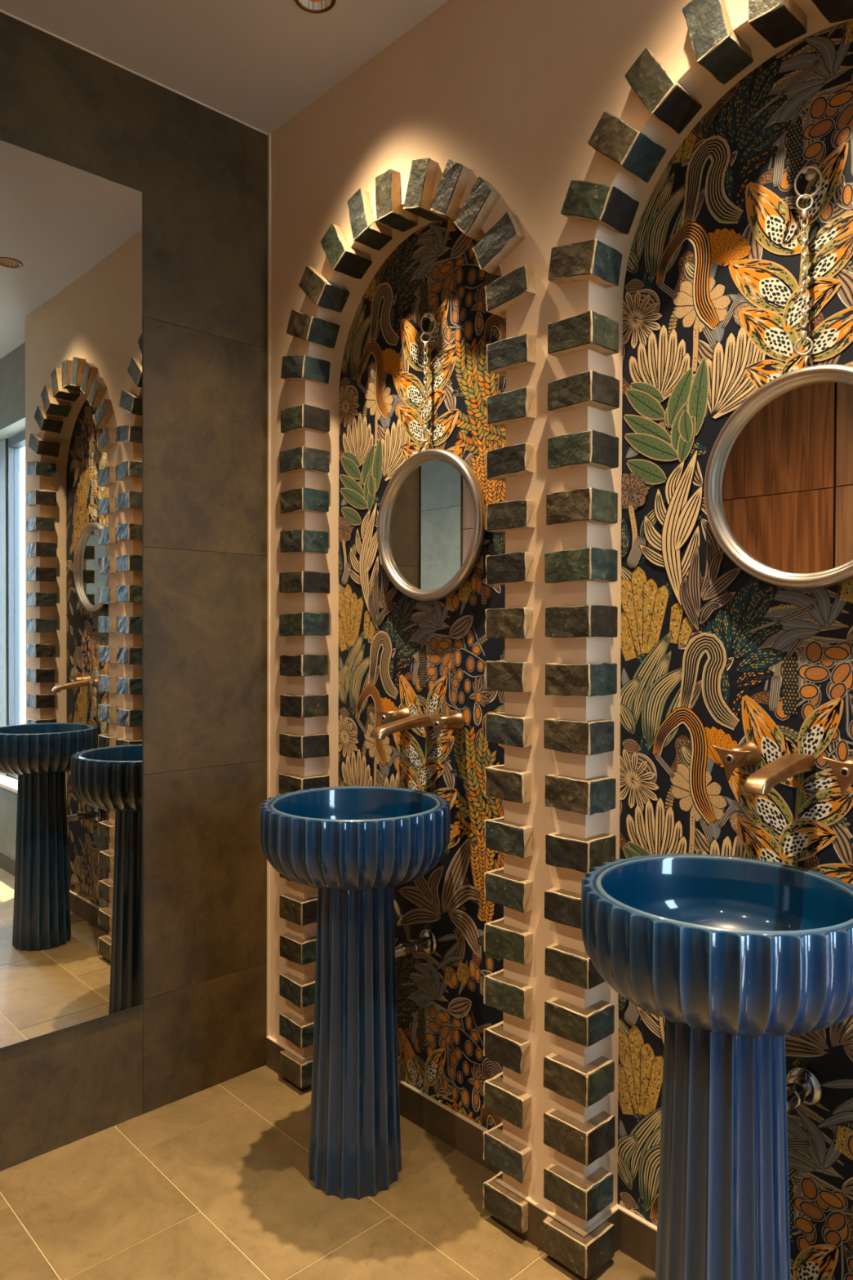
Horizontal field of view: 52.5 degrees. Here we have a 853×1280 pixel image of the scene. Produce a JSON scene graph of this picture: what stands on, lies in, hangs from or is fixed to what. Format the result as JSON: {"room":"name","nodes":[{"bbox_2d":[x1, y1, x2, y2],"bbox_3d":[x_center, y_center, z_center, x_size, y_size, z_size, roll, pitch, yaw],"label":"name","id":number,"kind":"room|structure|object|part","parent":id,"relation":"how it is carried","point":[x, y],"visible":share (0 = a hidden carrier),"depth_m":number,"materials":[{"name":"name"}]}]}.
{"room":"public restroom","nodes":[
{"label":"public restroom","id":0,"kind":"room"},
{"bbox_2d":[0,12,267,1170],"bbox_3d":[-1.421,-0.106,1.759,2.740,2.763,0.120,0,1,-43],"label":"wall","id":1,"kind":"structure","parent":0,"point":[201,173],"depth_m":2.38,"materials":[{"name":"brown tile"}]},
{"bbox_2d":[0,139,142,1048],"bbox_3d":[-1.248,-0.101,1.833,1.354,2.158,0.008,0,1,-43],"label":"wall mirror","id":2,"kind":"object","parent":1,"relation":"attached to","point":[71,237],"visible":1,"depth_m":2.16,"materials":[{"name":"clear glass"}]},
{"bbox_2d":[0,8,268,135],"bbox_3d":[-1.375,-1.485,1.697,2.496,0.004,0.003,0,1,-43],"label":"trim","id":3,"kind":"structure","parent":1,"relation":"attached to","point":[1,11],"depth_m":2.25,"materials":[{"name":"beige"}]},
{"bbox_2d":[0,0,448,133],"bbox_3d":[-0.008,-1.513,0.431,2.950,0.090,3.920,0,1,-43],"label":"ceiling","id":4,"kind":"structure","parent":0,"point":[259,64],"depth_m":2.14,"materials":[{"name":"beige paint"}]},
{"bbox_2d":[294,0,336,13],"bbox_3d":[-0.259,-1.515,2.001,0.098,0.064,0.098,0,1,-43],"label":"recessed light","id":5,"kind":"object","parent":4,"relation":"in","point":[333,2],"visible":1,"depth_m":2.04,"materials":[{"name":"brown metal"}]},
{"bbox_2d":[0,1064,655,1279],"bbox_3d":[0.029,1.355,0.508,3.120,0.120,3.960,0,1,-43],"label":"floor","id":6,"kind":"structure","parent":0,"point":[212,1183],"depth_m":1.93,"materials":[{"name":"beige tile"}]},
{"bbox_2d":[260,785,450,1199],"bbox_3d":[-0.171,0.832,2.077,0.452,0.888,0.452,0,1,-43],"label":"washbasin","id":7,"kind":"object","parent":6,"relation":"on","point":[354,844],"visible":1,"depth_m":1.99,"materials":[{"name":"blue ceramic"}]},
{"bbox_3d":[-0.169,0.476,2.073,0.453,0.176,0.453,1,1,44],"label":"bowl","id":8,"kind":"part","parent":7,"relation":"part of","materials":[{"name":"blue ceramic"}]},
{"bbox_2d":[581,853,852,1279],"bbox_3d":[0.476,0.842,1.391,0.452,0.888,0.452,0,1,-43],"label":"washbasin","id":9,"kind":"object","parent":6,"relation":"on","point":[738,956],"visible":1,"depth_m":1.31,"materials":[{"name":"blue ceramic"}]},
{"bbox_3d":[0.477,0.486,1.387,0.453,0.176,0.453,1,1,44],"label":"bowl","id":10,"kind":"part","parent":9,"relation":"part of","materials":[{"name":"blue ceramic"}]},
{"bbox_2d":[269,0,852,1279],"bbox_3d":[0.256,-0.020,1.889,0.181,2.927,2.191,0,1,-43],"label":"wall","id":11,"kind":"structure","parent":0,"point":[591,204],"depth_m":1.79,"materials":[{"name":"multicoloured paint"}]},
{"bbox_2d":[266,133,271,1036],"bbox_3d":[-0.468,-0.155,2.567,0.005,2.678,0.009,0,1,-43],"label":"trim","id":12,"kind":"structure","parent":11,"relation":"attached to","point":[269,134],"depth_m":2.56,"materials":[{"name":"beige"}]},
{"bbox_2d":[395,928,437,957],"bbox_3d":[-0.050,0.783,2.195,0.154,0.065,0.065,0,1,-43],"label":"pipe","id":13,"kind":"object","parent":11,"relation":"attached to","point":[427,941],"visible":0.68,"depth_m":2.21,"materials":[{"name":"silver metal"}]},
{"bbox_2d":[369,706,465,741],"bbox_3d":[-0.057,0.214,2.171,0.195,0.067,0.276,0,1,-43],"label":"tap","id":14,"kind":"object","parent":11,"relation":"attached to","point":[394,721],"visible":1,"depth_m":2.15,"materials":[{"name":"gold metal"}]},
{"bbox_3d":[-0.109,0.215,2.259,0.004,0.064,0.076,0,1,-43],"label":"handle","id":15,"kind":"part","parent":14,"relation":"part of","materials":[{"name":"gold metal"}]},
{"bbox_3d":[-0.058,0.218,2.171,0.195,0.052,0.041,0,1,-43],"label":"spout","id":16,"kind":"part","parent":14,"relation":"part of","materials":[{"name":"gold metal"}]},
{"bbox_3d":[0.028,0.217,2.114,0.004,0.064,0.076,0,1,-43],"label":"handle","id":17,"kind":"part","parent":14,"relation":"part of","materials":[{"name":"gold metal"}]},
{"bbox_2d":[420,312,435,441],"bbox_3d":[0.006,-0.673,2.214,0.031,0.331,0.045,0,1,-43],"label":"chain","id":18,"kind":"object","parent":11,"relation":"hanging from","point":[430,316],"visible":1,"depth_m":2.21,"materials":[{"name":"silver metal"}]},
{"bbox_2d":[377,441,485,601],"bbox_3d":[0.005,-0.303,2.216,0.033,0.409,0.389,0,1,-43],"label":"round mirror","id":19,"kind":"object","parent":18,"relation":"hanging from","point":[431,522],"visible":0.99,"depth_m":2.21,"materials":[{"name":"silver metal"}]},
{"bbox_2d":[387,460,474,590],"bbox_3d":[0.009,-0.293,2.220,0.003,0.335,0.335,0,1,-43],"label":"mirror glass","id":20,"kind":"object","parent":19,"relation":"attached to","point":[431,509],"depth_m":2.22,"materials":[{"name":"clear"}]},
{"bbox_2d":[266,1035,657,1279],"bbox_3d":[0.285,1.238,1.862,0.130,0.085,2.085,0,1,-43],"label":"baseboard","id":21,"kind":"structure","parent":11,"relation":"attached to","point":[635,1239],"depth_m":2.12,"materials":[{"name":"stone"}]},
{"bbox_2d":[711,742,852,797],"bbox_3d":[0.601,0.225,1.472,0.195,0.067,0.276,0,1,-43],"label":"tap","id":22,"kind":"object","parent":11,"relation":"attached to","point":[761,781],"visible":1,"depth_m":1.46,"materials":[{"name":"gold metal"}]},
{"bbox_3d":[0.550,0.225,1.560,0.004,0.064,0.076,0,1,-43],"label":"handle","id":23,"kind":"part","parent":22,"relation":"part of","materials":[{"name":"gold metal"}]},
{"bbox_3d":[0.601,0.228,1.473,0.195,0.052,0.041,0,1,-43],"label":"spout","id":24,"kind":"part","parent":22,"relation":"part of","materials":[{"name":"gold metal"}]},
{"bbox_3d":[0.687,0.227,1.415,0.004,0.064,0.076,0,1,-43],"label":"handle","id":25,"kind":"part","parent":22,"relation":"part of","materials":[{"name":"gold metal"}]},
{"bbox_2d":[786,1066,823,1115],"bbox_3d":[0.617,0.793,1.487,0.154,0.065,0.065,0,1,-43],"label":"pipe","id":26,"kind":"object","parent":11,"relation":"attached to","point":[801,1082],"visible":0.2,"depth_m":1.52,"materials":[{"name":"silver metal"}]},
{"bbox_2d":[794,165,822,355],"bbox_3d":[0.668,-0.662,1.512,0.031,0.331,0.045,0,1,-43],"label":"chain","id":27,"kind":"object","parent":11,"relation":"hanging from","point":[811,174],"visible":1,"depth_m":1.51,"materials":[{"name":"silver metal"}]},
{"bbox_2d":[703,355,852,589],"bbox_3d":[0.667,-0.293,1.514,0.033,0.409,0.389,0,1,-43],"label":"round mirror","id":28,"kind":"object","parent":27,"relation":"hanging from","point":[778,488],"visible":1,"depth_m":1.54,"materials":[{"name":"silver metal"}]}
]}

